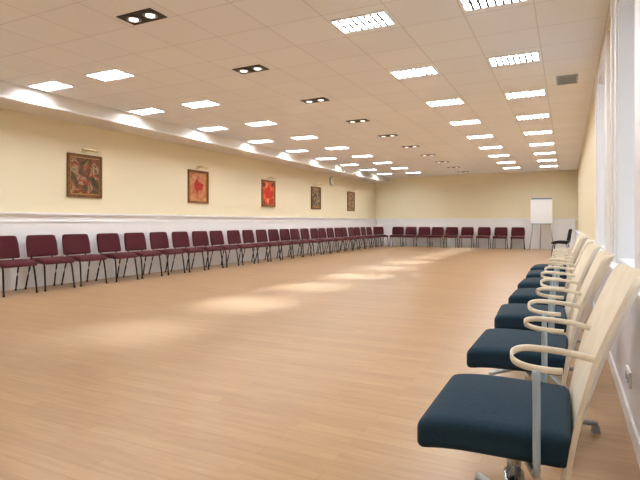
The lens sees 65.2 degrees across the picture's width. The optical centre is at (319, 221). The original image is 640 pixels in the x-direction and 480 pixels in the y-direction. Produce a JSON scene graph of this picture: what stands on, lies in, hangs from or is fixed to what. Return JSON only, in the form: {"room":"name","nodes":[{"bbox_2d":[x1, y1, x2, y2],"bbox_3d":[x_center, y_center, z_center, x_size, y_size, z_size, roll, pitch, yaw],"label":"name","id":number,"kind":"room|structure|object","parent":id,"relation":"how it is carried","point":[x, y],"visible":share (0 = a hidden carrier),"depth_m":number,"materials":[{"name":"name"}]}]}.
{"room":"community hall","nodes":[
{"label":"community hall","id":0,"kind":"room"},
{"bbox_2d":[0,108,374,218],"bbox_3d":[-2.541,-0.450,12.242,0.200,2.960,22.500,0,0,26],"label":"wall","id":1,"kind":"structure","parent":0,"point":[141,175],"depth_m":9.96,"materials":[{"name":"beige paint"}]},
{"bbox_2d":[67,152,101,197],"bbox_3d":[-4.122,-0.805,8.773,0.033,0.750,0.700,0,0,26],"label":"framed painting","id":2,"kind":"object","parent":1,"relation":"attached to","point":[84,172],"visible":1,"depth_m":8.76,"materials":[{"name":"brown wood"}]},
{"bbox_2d":[82,148,98,152],"bbox_3d":[-4.059,-1.248,8.742,0.176,0.076,0.300,0,0,26],"label":"lamp","id":3,"kind":"object","parent":1,"relation":"attached to","point":[84,150],"visible":1,"depth_m":8.73,"materials":[{"name":"gold metal"}]},
{"bbox_2d":[0,243,374,290],"bbox_3d":[-2.429,0.985,12.158,0.015,0.090,22.050,0,0,26],"label":"baseboard","id":4,"kind":"structure","parent":1,"relation":"attached to","point":[132,272],"depth_m":9.74,"materials":[{"name":"white wood"}]},
{"bbox_2d":[0,216,375,284],"bbox_3d":[-2.438,0.470,12.191,0.030,1.120,22.100,0,0,26],"label":"wainscoting","id":5,"kind":"structure","parent":1,"relation":"attached to","point":[20,230],"depth_m":9.85,"materials":[{"name":"white paint"}]},
{"bbox_2d":[0,212,375,221],"bbox_3d":[-2.422,-0.075,12.183,0.065,0.150,22.100,0,0,26],"label":"trim","id":6,"kind":"structure","parent":1,"relation":"attached to","point":[1,213],"depth_m":9.99,"materials":[{"name":"white"}]},
{"bbox_2d":[0,80,389,183],"bbox_3d":[-2.147,-1.815,12.047,0.680,0.230,22.100,0,0,26],"label":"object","id":7,"kind":"structure","parent":1,"relation":"attached to","point":[6,88],"depth_m":9.36,"materials":[{"name":"white paint"}]},
{"bbox_2d":[0,95,390,182],"bbox_3d":[-1.828,-1.715,11.889,0.030,0.030,22.100,0,0,26],"label":"trim","id":8,"kind":"structure","parent":1,"relation":"attached to","point":[2,96],"depth_m":9.16,"materials":[{"name":"white paint"}]},
{"bbox_2d":[188,169,208,203],"bbox_3d":[-2.789,-0.805,11.472,0.033,0.750,0.700,0,0,26],"label":"framed painting","id":9,"kind":"object","parent":1,"relation":"attached to","point":[198,181],"visible":1,"depth_m":11.48,"materials":[{"name":"brown"}]},
{"bbox_2d":[261,179,275,206],"bbox_3d":[-1.456,-0.805,14.171,0.033,0.750,0.700,0,0,26],"label":"framed painting","id":10,"kind":"object","parent":1,"relation":"attached to","point":[268,188],"visible":1,"depth_m":14.17,"materials":[{"name":"brown"}]},
{"bbox_2d":[311,186,320,208],"bbox_3d":[-0.132,-0.805,16.851,0.033,0.750,0.700,0,0,26],"label":"framed painting","id":11,"kind":"object","parent":1,"relation":"attached to","point":[315,191],"visible":1,"depth_m":16.82,"materials":[{"name":"brown wood"}]},
{"bbox_2d":[329,176,333,185],"bbox_3d":[0.429,-1.470,17.969,0.048,0.340,0.340,0,0,26],"label":"wall clock","id":12,"kind":"object","parent":1,"relation":"attached to","point":[331,180],"visible":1,"depth_m":17.90,"materials":[{"name":"grey"}]},
{"bbox_2d":[347,191,354,210],"bbox_3d":[1.219,-0.805,19.586,0.033,0.750,0.700,0,0,26],"label":"framed painting","id":13,"kind":"object","parent":1,"relation":"attached to","point":[350,195],"visible":1,"depth_m":19.54,"materials":[{"name":"brown paper"}]},
{"bbox_2d":[0,0,610,177],"bbox_3d":[1.207,-1.980,10.390,8.560,0.100,22.500,0,0,26],"label":"ceiling","id":14,"kind":"structure","parent":0,"point":[191,54],"depth_m":6.37,"materials":[{"name":"tile"}]},
{"bbox_2d":[27,80,74,91],"bbox_3d":[-3.804,-1.920,7.066,0.560,0.020,0.340,0,0,26],"label":"recessed light","id":15,"kind":"object","parent":14,"relation":"in","point":[51,85],"visible":1,"depth_m":7.05,"materials":[{"name":"white plastic"}]},
{"bbox_2d":[84,68,135,81],"bbox_3d":[-2.746,-1.920,6.543,0.560,0.020,0.340,0,0,26],"label":"recessed light","id":16,"kind":"object","parent":14,"relation":"in","point":[109,74],"visible":1,"depth_m":6.52,"materials":[{"name":"white plastic"}]},
{"bbox_2d":[116,8,166,24],"bbox_3d":[-1.673,-1.921,4.697,0.420,0.018,0.220,0,0,26],"label":"recessed light","id":17,"kind":"object","parent":14,"relation":"in","point":[145,15],"visible":1,"depth_m":4.68,"materials":[{"name":"black metal"}]},
{"bbox_2d":[127,107,165,114],"bbox_3d":[-3.007,-1.920,8.680,0.560,0.020,0.340,0,0,26],"label":"recessed light","id":18,"kind":"object","parent":14,"relation":"in","point":[144,111],"visible":1,"depth_m":8.64,"materials":[{"name":"white plastic"}]},
{"bbox_2d":[180,100,220,107],"bbox_3d":[-1.949,-1.920,8.157,0.560,0.020,0.340,0,0,26],"label":"recessed light","id":19,"kind":"object","parent":14,"relation":"in","point":[202,103],"visible":1,"depth_m":8.13,"materials":[{"name":"white plastic"}]},
{"bbox_2d":[196,126,228,130],"bbox_3d":[-2.210,-1.920,10.293,0.560,0.020,0.340,0,0,26],"label":"recessed light","id":20,"kind":"object","parent":14,"relation":"in","point":[212,128],"visible":1,"depth_m":10.25,"materials":[{"name":"white plastic"}]},
{"bbox_2d":[232,64,268,73],"bbox_3d":[-0.876,-1.921,6.311,0.420,0.018,0.220,0,0,28],"label":"recessed light","id":21,"kind":"object","parent":14,"relation":"in","point":[254,68],"visible":1,"depth_m":6.29,"materials":[{"name":"black metal"}]},
{"bbox_2d":[244,120,277,126],"bbox_3d":[-1.152,-1.920,9.771,0.560,0.020,0.340,0,0,26],"label":"recessed light","id":22,"kind":"object","parent":14,"relation":"in","point":[259,123],"visible":1,"depth_m":9.72,"materials":[{"name":"white plastic"}]},
{"bbox_2d":[247,139,274,142],"bbox_3d":[-1.412,-1.920,11.907,0.560,0.020,0.340,0,0,26],"label":"recessed light","id":23,"kind":"object","parent":14,"relation":"in","point":[261,140],"visible":1,"depth_m":11.86,"materials":[{"name":"white plastic"}]},
{"bbox_2d":[285,149,307,152],"bbox_3d":[-0.615,-1.920,13.521,0.560,0.020,0.340,0,0,26],"label":"recessed light","id":24,"kind":"object","parent":14,"relation":"in","point":[298,150],"visible":1,"depth_m":13.46,"materials":[{"name":"white plastic"}]},
{"bbox_2d":[290,135,318,139],"bbox_3d":[-0.354,-1.920,11.384,0.560,0.020,0.340,0,0,26],"label":"recessed light","id":25,"kind":"object","parent":14,"relation":"in","point":[308,136],"visible":1,"depth_m":11.34,"materials":[{"name":"white plastic"}]},
{"bbox_2d":[300,97,329,103],"bbox_3d":[-0.078,-1.921,7.924,0.420,0.018,0.220,0,0,29],"label":"recessed light","id":26,"kind":"object","parent":14,"relation":"in","point":[322,99],"visible":1,"depth_m":7.91,"materials":[{"name":"black metal"}]},
{"bbox_2d":[315,157,336,159],"bbox_3d":[0.182,-1.920,15.135,0.560,0.020,0.340,0,0,26],"label":"recessed light","id":27,"kind":"object","parent":14,"relation":"in","point":[325,158],"visible":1,"depth_m":15.07,"materials":[{"name":"white plastic"}]},
{"bbox_2d":[325,146,349,149],"bbox_3d":[0.443,-1.920,12.998,0.560,0.020,0.340,0,0,26],"label":"recessed light","id":28,"kind":"object","parent":14,"relation":"in","point":[339,147],"visible":1,"depth_m":12.99,"materials":[{"name":"white plastic"}]},
{"bbox_2d":[346,119,368,122],"bbox_3d":[0.719,-1.921,9.538,0.420,0.018,0.220,0,0,27],"label":"recessed light","id":29,"kind":"object","parent":14,"relation":"in","point":[358,120],"visible":1,"depth_m":9.51,"materials":[{"name":"black metal"}]},
{"bbox_2d":[352,155,372,157],"bbox_3d":[1.240,-1.920,14.612,0.560,0.020,0.340,0,0,26],"label":"recessed light","id":30,"kind":"object","parent":14,"relation":"in","point":[357,156],"visible":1,"depth_m":14.59,"materials":[{"name":"white plastic"}]},
{"bbox_2d":[329,9,396,33],"bbox_3d":[0.415,-1.920,4.814,0.560,0.020,0.340,0,0,26],"label":"recessed light","id":31,"kind":"object","parent":14,"relation":"in","point":[381,18],"visible":1,"depth_m":4.79,"materials":[{"name":"white"}]},
{"bbox_2d":[373,162,391,163],"bbox_3d":[2.037,-1.920,16.226,0.560,0.020,0.340,0,0,26],"label":"recessed light","id":32,"kind":"object","parent":14,"relation":"in","point":[373,162],"visible":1,"depth_m":16.17,"materials":[{"name":"white plastic"}]},
{"bbox_2d":[377,134,398,136],"bbox_3d":[1.516,-1.921,11.152,0.420,0.018,0.220,0,0,28],"label":"recessed light","id":33,"kind":"object","parent":14,"relation":"in","point":[389,135],"visible":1,"depth_m":11.13,"materials":[{"name":"black metal"}]},
{"bbox_2d":[389,65,438,78],"bbox_3d":[1.212,-1.920,6.428,0.560,0.020,0.340,0,0,26],"label":"recessed light","id":34,"kind":"object","parent":14,"relation":"in","point":[425,70],"visible":1,"depth_m":6.40,"materials":[{"name":"white plastic"}]},
{"bbox_2d":[425,98,464,106],"bbox_3d":[2.010,-1.920,8.042,0.560,0.020,0.340,0,0,26],"label":"recessed light","id":35,"kind":"object","parent":14,"relation":"in","point":[455,100],"visible":1,"depth_m":8.01,"materials":[{"name":"white plastic"}]},
{"bbox_2d":[449,119,481,125],"bbox_3d":[2.807,-1.920,9.655,0.560,0.020,0.340,0,0,26],"label":"recessed light","id":36,"kind":"object","parent":14,"relation":"in","point":[476,121],"visible":1,"depth_m":9.62,"materials":[{"name":"white plastic"}]},
{"bbox_2d":[466,134,493,138],"bbox_3d":[3.604,-1.920,11.269,0.560,0.020,0.340,0,0,26],"label":"recessed light","id":37,"kind":"object","parent":14,"relation":"in","point":[488,135],"visible":1,"depth_m":11.23,"materials":[{"name":"white plastic"}]},
{"bbox_2d":[478,145,502,148],"bbox_3d":[4.401,-1.920,12.883,0.560,0.020,0.340,0,0,26],"label":"recessed light","id":38,"kind":"object","parent":14,"relation":"in","point":[485,147],"visible":1,"depth_m":12.84,"materials":[{"name":"white plastic"}]},
{"bbox_2d":[459,0,527,11],"bbox_3d":[1.491,-1.920,4.283,0.560,0.020,0.340,0,0,26],"label":"recessed light","id":39,"kind":"object","parent":14,"relation":"in","point":[467,5],"visible":1,"depth_m":4.39,"materials":[{"name":"white plastic"}]},
{"bbox_2d":[488,154,509,156],"bbox_3d":[5.199,-1.920,14.497,0.560,0.020,0.340,0,0,26],"label":"recessed light","id":40,"kind":"object","parent":14,"relation":"in","point":[503,154],"visible":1,"depth_m":14.44,"materials":[{"name":"white plastic"}]},
{"bbox_2d":[496,161,515,163],"bbox_3d":[5.996,-1.920,16.111,0.560,0.020,0.340,0,0,26],"label":"recessed light","id":41,"kind":"object","parent":14,"relation":"in","point":[506,161],"visible":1,"depth_m":16.06,"materials":[{"name":"white plastic"}]},
{"bbox_2d":[487,50,540,66],"bbox_3d":[2.288,-1.920,5.896,0.560,0.020,0.340,0,0,26],"label":"recessed light","id":42,"kind":"object","parent":14,"relation":"in","point":[531,56],"visible":1,"depth_m":5.88,"materials":[{"name":"white plastic"}]},
{"bbox_2d":[504,89,545,98],"bbox_3d":[3.086,-1.920,7.510,0.560,0.020,0.340,0,0,26],"label":"recessed light","id":43,"kind":"object","parent":14,"relation":"in","point":[539,92],"visible":1,"depth_m":7.49,"materials":[{"name":"white plastic"}]},
{"bbox_2d":[515,113,549,119],"bbox_3d":[3.883,-1.920,9.124,0.560,0.020,0.340,0,0,26],"label":"recessed light","id":44,"kind":"object","parent":14,"relation":"in","point":[544,115],"visible":1,"depth_m":9.13,"materials":[{"name":"white plastic"}]},
{"bbox_2d":[523,130,551,134],"bbox_3d":[4.680,-1.920,10.738,0.560,0.020,0.340,0,0,26],"label":"recessed light","id":45,"kind":"object","parent":14,"relation":"in","point":[542,131],"visible":1,"depth_m":10.69,"materials":[{"name":"white plastic"}]},
{"bbox_2d":[529,142,553,145],"bbox_3d":[5.477,-1.920,12.352,0.560,0.020,0.340,0,0,26],"label":"recessed light","id":46,"kind":"object","parent":14,"relation":"in","point":[548,143],"visible":1,"depth_m":12.32,"materials":[{"name":"white plastic"}]},
{"bbox_2d":[533,152,555,154],"bbox_3d":[6.274,-1.920,13.966,0.560,0.020,0.340,0,0,26],"label":"recessed light","id":47,"kind":"object","parent":14,"relation":"in","point":[538,153],"visible":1,"depth_m":13.94,"materials":[{"name":"white plastic"}]},
{"bbox_2d":[537,159,556,161],"bbox_3d":[7.072,-1.920,15.579,0.560,0.020,0.340,0,0,26],"label":"recessed light","id":48,"kind":"object","parent":14,"relation":"in","point":[546,159],"visible":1,"depth_m":15.53,"materials":[{"name":"white plastic"}]},
{"bbox_2d":[556,74,577,84],"bbox_3d":[3.344,-1.924,6.769,0.260,0.012,0.440,0,0,26],"label":"ceiling vent","id":49,"kind":"object","parent":14,"relation":"in","point":[566,79],"visible":1,"depth_m":6.76,"materials":[{"name":"grey metal"}]},
{"bbox_2d":[0,245,639,479],"bbox_3d":[1.207,1.080,10.390,8.560,0.100,22.500,0,0,26],"label":"floor","id":50,"kind":"structure","parent":0,"point":[328,366],"depth_m":3.44,"materials":[{"name":"laminate"}]},
{"bbox_2d":[0,236,37,296],"bbox_3d":[-4.450,0.616,7.173,0.535,0.827,0.512,0,0,26],"label":"chair","id":51,"kind":"object","parent":50,"relation":"on","point":[9,246],"visible":1,"depth_m":7.27,"materials":[{"name":"red fabric"}]},
{"bbox_2d":[24,235,75,291],"bbox_3d":[-4.183,0.616,7.739,0.535,0.827,0.512,0,0,28],"label":"chair","id":52,"kind":"object","parent":50,"relation":"on","point":[36,245],"visible":0.91,"depth_m":7.75,"materials":[{"name":"red fabric"}]},
{"bbox_2d":[61,234,107,286],"bbox_3d":[-3.913,0.616,8.289,0.535,0.827,0.512,0,0,28],"label":"chair","id":53,"kind":"object","parent":50,"relation":"on","point":[71,243],"visible":0.88,"depth_m":8.30,"materials":[{"name":"red fabric"}]},
{"bbox_2d":[95,233,138,281],"bbox_3d":[-3.600,0.616,8.855,0.535,0.827,0.512,0,0,25],"label":"chair","id":54,"kind":"object","parent":50,"relation":"on","point":[106,242],"visible":0.94,"depth_m":8.86,"materials":[{"name":"red fabric"}]},
{"bbox_2d":[123,232,162,278],"bbox_3d":[-3.336,0.616,9.401,0.535,0.827,0.512,0,0,27],"label":"chair","id":55,"kind":"object","parent":50,"relation":"on","point":[132,241],"visible":0.85,"depth_m":9.41,"materials":[{"name":"red fabric"}]},
{"bbox_2d":[148,232,185,274],"bbox_3d":[-3.059,0.616,9.978,0.535,0.827,0.512,0,0,24],"label":"chair","id":56,"kind":"object","parent":50,"relation":"on","point":[158,240],"visible":0.85,"depth_m":9.98,"materials":[{"name":"red fabric"}]},
{"bbox_2d":[171,231,204,272],"bbox_3d":[-2.781,0.616,10.517,0.535,0.827,0.512,0,0,26],"label":"chair","id":57,"kind":"object","parent":50,"relation":"on","point":[179,239],"visible":0.85,"depth_m":10.52,"materials":[{"name":"red fabric"}]},
{"bbox_2d":[191,231,223,269],"bbox_3d":[-2.506,0.616,11.093,0.535,0.827,0.512,0,0,28],"label":"chair","id":58,"kind":"object","parent":50,"relation":"on","point":[199,238],"visible":0.84,"depth_m":11.11,"materials":[{"name":"red fabric"}]},
{"bbox_2d":[209,231,238,267],"bbox_3d":[-2.242,0.616,11.645,0.535,0.827,0.512,0,0,24],"label":"chair","id":59,"kind":"object","parent":50,"relation":"on","point":[216,237],"visible":0.77,"depth_m":11.64,"materials":[{"name":"red fabric"}]},
{"bbox_2d":[227,230,254,264],"bbox_3d":[-1.945,0.616,12.211,0.535,0.827,0.512,0,0,27],"label":"chair","id":60,"kind":"object","parent":50,"relation":"on","point":[233,236],"visible":0.82,"depth_m":12.22,"materials":[{"name":"red fabric"}]},
{"bbox_2d":[241,230,268,262],"bbox_3d":[-1.667,0.616,12.771,0.535,0.827,0.512,0,0,24],"label":"chair","id":61,"kind":"object","parent":50,"relation":"on","point":[248,236],"visible":0.8,"depth_m":12.78,"materials":[{"name":"red fabric"}]},
{"bbox_2d":[255,229,280,261],"bbox_3d":[-1.392,0.616,13.331,0.535,0.827,0.512,0,0,27],"label":"chair","id":62,"kind":"object","parent":50,"relation":"on","point":[261,235],"visible":0.83,"depth_m":13.35,"materials":[{"name":"red fabric"}]},
{"bbox_2d":[268,229,291,259],"bbox_3d":[-1.125,0.616,13.894,0.535,0.827,0.512,0,0,28],"label":"chair","id":63,"kind":"object","parent":50,"relation":"on","point":[273,234],"visible":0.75,"depth_m":13.93,"materials":[{"name":"red fabric"}]},
{"bbox_2d":[279,229,302,257],"bbox_3d":[-0.854,0.616,14.470,0.535,0.827,0.512,0,0,29],"label":"chair","id":64,"kind":"object","parent":50,"relation":"on","point":[284,233],"visible":0.68,"depth_m":14.50,"materials":[{"name":"red fabric"}]},
{"bbox_2d":[289,229,311,256],"bbox_3d":[-0.589,0.616,15.030,0.535,0.827,0.512,0,0,28],"label":"chair","id":65,"kind":"object","parent":50,"relation":"on","point":[294,233],"visible":0.74,"depth_m":15.05,"materials":[{"name":"red fabric"}]},
{"bbox_2d":[300,228,321,255],"bbox_3d":[-0.297,0.616,15.577,0.535,0.827,0.512,0,0,27],"label":"chair","id":66,"kind":"object","parent":50,"relation":"on","point":[304,231],"visible":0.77,"depth_m":15.60,"materials":[{"name":"red fabric"}]},
{"bbox_2d":[309,228,330,254],"bbox_3d":[-0.007,0.616,16.122,0.535,0.827,0.512,0,0,27],"label":"chair","id":67,"kind":"object","parent":50,"relation":"on","point":[314,231],"visible":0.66,"depth_m":16.13,"materials":[{"name":"red fabric"}]},
{"bbox_2d":[317,228,337,252],"bbox_3d":[0.247,0.616,16.708,0.535,0.827,0.512,0,0,28],"label":"chair","id":68,"kind":"object","parent":50,"relation":"on","point":[322,232],"visible":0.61,"depth_m":16.73,"materials":[{"name":"red fabric"}]},
{"bbox_2d":[326,228,344,251],"bbox_3d":[0.531,0.616,17.269,0.535,0.827,0.512,0,0,27],"label":"chair","id":69,"kind":"object","parent":50,"relation":"on","point":[330,233],"visible":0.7,"depth_m":17.28,"materials":[{"name":"red fabric"}]},
{"bbox_2d":[334,228,352,250],"bbox_3d":[0.817,0.616,17.830,0.535,0.827,0.512,0,0,29],"label":"chair","id":70,"kind":"object","parent":50,"relation":"on","point":[338,233],"visible":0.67,"depth_m":17.83,"materials":[{"name":"red fabric"}]},
{"bbox_2d":[340,227,357,250],"bbox_3d":[1.067,0.616,18.380,0.535,0.827,0.512,0,0,25],"label":"chair","id":71,"kind":"object","parent":50,"relation":"on","point":[343,229],"visible":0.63,"depth_m":18.44,"materials":[{"name":"red fabric"}]},
{"bbox_2d":[348,227,364,249],"bbox_3d":[1.364,0.616,18.931,0.535,0.827,0.512,0,0,27],"label":"chair","id":72,"kind":"object","parent":50,"relation":"on","point":[350,229],"visible":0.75,"depth_m":18.94,"materials":[{"name":"red fabric"}]},
{"bbox_2d":[353,227,369,248],"bbox_3d":[1.628,0.616,19.506,0.535,0.827,0.512,0,0,29],"label":"chair","id":73,"kind":"object","parent":50,"relation":"on","point":[356,229],"visible":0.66,"depth_m":19.52,"materials":[{"name":"red fabric"}]},
{"bbox_2d":[360,227,375,247],"bbox_3d":[1.929,0.616,20.067,0.535,0.827,0.512,0,0,24],"label":"chair","id":74,"kind":"object","parent":50,"relation":"on","point":[363,230],"visible":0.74,"depth_m":20.10,"materials":[{"name":"red fabric"}]},
{"bbox_2d":[366,227,381,246],"bbox_3d":[2.208,0.616,20.630,0.535,0.827,0.512,0,0,29],"label":"chair","id":75,"kind":"object","parent":50,"relation":"on","point":[368,229],"visible":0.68,"depth_m":20.61,"materials":[{"name":"red fabric"}]},
{"bbox_2d":[373,227,388,246],"bbox_3d":[2.575,0.616,21.271,0.512,0.827,0.535,0,0,-21],"label":"chair","id":76,"kind":"object","parent":50,"relation":"on","point":[376,230],"visible":0.78,"depth_m":21.42,"materials":[{"name":"red fabric"}]},
{"bbox_2d":[389,227,403,246],"bbox_3d":[3.244,0.616,21.155,0.512,0.827,0.535,0,0,24],"label":"chair","id":77,"kind":"object","parent":50,"relation":"on","point":[396,231],"visible":0.95,"depth_m":21.28,"materials":[{"name":"red fabric"}]},
{"bbox_2d":[402,227,416,246],"bbox_3d":[3.760,0.616,20.933,0.512,0.827,0.535,0,0,27],"label":"chair","id":78,"kind":"object","parent":50,"relation":"on","point":[409,231],"visible":0.96,"depth_m":21.05,"materials":[{"name":"red fabric"}]},
{"bbox_2d":[416,227,430,246],"bbox_3d":[4.276,0.616,20.690,0.512,0.827,0.535,0,0,26],"label":"chair","id":79,"kind":"object","parent":50,"relation":"on","point":[424,232],"visible":0.97,"depth_m":20.80,"materials":[{"name":"red fabric"}]},
{"bbox_2d":[429,227,443,246],"bbox_3d":[4.766,0.616,20.439,0.512,0.827,0.535,0,0,27],"label":"chair","id":80,"kind":"object","parent":50,"relation":"on","point":[437,232],"visible":0.98,"depth_m":20.55,"materials":[{"name":"red fabric"}]},
{"bbox_2d":[443,227,457,247],"bbox_3d":[5.278,0.616,20.144,0.512,0.827,0.535,0,0,27],"label":"chair","id":81,"kind":"object","parent":50,"relation":"on","point":[450,231],"visible":0.98,"depth_m":20.26,"materials":[{"name":"red fabric"}]},
{"bbox_2d":[459,227,473,247],"bbox_3d":[5.823,0.616,19.871,0.512,0.827,0.535,0,0,27],"label":"chair","id":82,"kind":"object","parent":50,"relation":"on","point":[464,230],"visible":1,"depth_m":19.99,"materials":[{"name":"red fabric"}]},
{"bbox_2d":[476,227,490,248],"bbox_3d":[6.419,0.616,19.632,0.512,0.827,0.535,0,0,27],"label":"chair","id":83,"kind":"object","parent":50,"relation":"on","point":[483,232],"visible":1,"depth_m":19.75,"materials":[{"name":"red fabric"}]},
{"bbox_2d":[492,227,507,248],"bbox_3d":[6.959,0.616,19.301,0.512,0.827,0.535,0,0,29],"label":"chair","id":84,"kind":"object","parent":50,"relation":"on","point":[499,232],"visible":1,"depth_m":19.40,"materials":[{"name":"red fabric"}]},
{"bbox_2d":[510,227,524,249],"bbox_3d":[7.527,0.616,19.032,0.512,0.827,0.535,0,0,25],"label":"chair","id":85,"kind":"object","parent":50,"relation":"on","point":[516,232],"visible":0.99,"depth_m":19.16,"materials":[{"name":"red fabric"}]},
{"bbox_2d":[417,264,639,479],"bbox_3d":[0.666,0.586,1.613,0.650,0.888,0.587,0,0,33],"label":"armchair","id":86,"kind":"object","parent":50,"relation":"on","point":[536,423],"visible":1,"depth_m":1.49,"materials":[{"name":"blue fabric"}]},
{"bbox_2d":[467,250,614,433],"bbox_3d":[1.060,0.586,2.432,0.650,0.888,0.587,0,0,34],"label":"armchair","id":87,"kind":"object","parent":50,"relation":"on","point":[492,349],"visible":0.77,"depth_m":2.31,"materials":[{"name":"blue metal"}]},
{"bbox_2d":[529,198,553,249],"bbox_3d":[8.221,0.062,18.601,0.880,1.925,0.637,0,0,18],"label":"flip chart","id":88,"kind":"object","parent":50,"relation":"on","point":[541,208],"visible":0.95,"depth_m":18.48,"materials":[{"name":"white"}]},
{"bbox_2d":[488,243,600,387],"bbox_3d":[1.458,0.586,3.276,0.667,0.888,0.618,0,0,24],"label":"armchair","id":89,"kind":"object","parent":50,"relation":"on","point":[509,316],"visible":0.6,"depth_m":3.14,"materials":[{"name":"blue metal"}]},
{"bbox_2d":[508,239,593,342],"bbox_3d":[1.885,0.586,4.099,0.650,0.888,0.587,0,0,35],"label":"armchair","id":90,"kind":"object","parent":50,"relation":"on","point":[522,295],"visible":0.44,"depth_m":3.98,"materials":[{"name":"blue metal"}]},
{"bbox_2d":[517,236,588,288],"bbox_3d":[2.291,0.586,4.934,0.650,0.888,0.587,0,0,35],"label":"armchair","id":91,"kind":"object","parent":50,"relation":"on","point":[534,282],"visible":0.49,"depth_m":4.75,"materials":[{"name":"beige wood"}]},
{"bbox_2d":[526,234,585,278],"bbox_3d":[2.706,0.586,5.771,0.650,0.888,0.587,0,0,33],"label":"armchair","id":92,"kind":"object","parent":50,"relation":"on","point":[533,273],"visible":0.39,"depth_m":5.64,"materials":[{"name":"beige wood"}]},
{"bbox_2d":[530,233,582,270],"bbox_3d":[3.116,0.586,6.601,0.650,0.888,0.587,0,0,36],"label":"armchair","id":93,"kind":"object","parent":50,"relation":"on","point":[537,266],"visible":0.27,"depth_m":6.46,"materials":[{"name":"beige wood"}]},
{"bbox_2d":[551,229,571,255],"bbox_3d":[7.055,0.616,14.582,0.535,0.827,0.512,0,0,32],"label":"chair","id":94,"kind":"object","parent":50,"relation":"on","point":[570,230],"visible":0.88,"depth_m":14.39,"materials":[{"name":"black fabric"}]},
{"bbox_2d":[375,170,577,238],"bbox_3d":[6.235,-0.450,20.343,8.360,2.960,0.200,0,0,26],"label":"wall","id":95,"kind":"structure","parent":0,"point":[496,195],"depth_m":20.21,"materials":[{"name":"beige paint"}]},
{"bbox_2d":[377,243,571,249],"bbox_3d":[5.972,0.985,20.319,7.810,0.090,0.015,0,0,26],"label":"baseboard","id":96,"kind":"structure","parent":95,"relation":"attached to","point":[383,244],"depth_m":20.18,"materials":[{"name":"white"}]},
{"bbox_2d":[376,220,574,246],"bbox_3d":[5.991,0.475,20.335,7.800,1.110,0.030,0,0,26],"label":"wainscoting","id":97,"kind":"structure","parent":95,"relation":"attached to","point":[560,228],"depth_m":19.97,"materials":[{"name":"white paint"}]},
{"bbox_2d":[376,218,577,219],"bbox_3d":[6.027,-0.113,20.300,7.895,0.065,0.060,0,0,26],"label":"trim","id":98,"kind":"structure","parent":95,"relation":"attached to","point":[444,218],"depth_m":20.02,"materials":[{"name":"white"}]},
{"bbox_2d":[578,13,622,264],"bbox_3d":[4.802,-0.450,8.614,0.260,2.960,22.100,0,0,26],"label":"wall","id":99,"kind":"structure","parent":0,"point":[586,169],"depth_m":8.92,"materials":[{"name":"beige paint"}]},
{"bbox_2d":[595,30,609,251],"bbox_3d":[3.141,-0.740,5.308,0.310,2.100,1.540,0,0,26],"label":"window","id":100,"kind":"structure","parent":99,"relation":"in","point":[602,78],"depth_m":5.82,"materials":[{"name":"white"}]},
{"bbox_2d":[575,230,639,300],"bbox_3d":[4.646,0.320,8.691,0.088,0.020,22.100,0,0,26],"label":"trim","id":101,"kind":"structure","parent":99,"relation":"attached to","point":[613,265],"depth_m":3.56,"materials":[{"name":"white"}]},
{"bbox_2d":[576,232,639,436],"bbox_3d":[4.652,0.680,8.688,0.075,0.700,22.100,0,0,26],"label":"wainscoting","id":102,"kind":"structure","parent":99,"relation":"attached to","point":[625,350],"depth_m":2.50,"materials":[{"name":"white paint"}]},
{"bbox_2d":[591,301,639,467],"bbox_3d":[4.612,0.985,8.708,0.013,0.090,22.100,0,0,26],"label":"baseboard","id":103,"kind":"structure","parent":99,"relation":"attached to","point":[633,432],"depth_m":2.59,"materials":[{"name":"white wood"}]},
{"bbox_2d":[611,0,639,269],"bbox_3d":[2.089,-0.740,3.179,0.310,2.100,1.590,0,0,26],"label":"window","id":104,"kind":"structure","parent":99,"relation":"in","point":[625,14],"depth_m":3.71,"materials":[{"name":"white glass"}]},
{"bbox_2d":[625,365,631,388],"bbox_3d":[1.555,0.780,2.522,0.015,0.080,0.150,0,0,26],"label":"wall socket","id":105,"kind":"object","parent":99,"relation":"attached to","point":[628,374],"visible":1,"depth_m":2.48,"materials":[{"name":"white plastic"}]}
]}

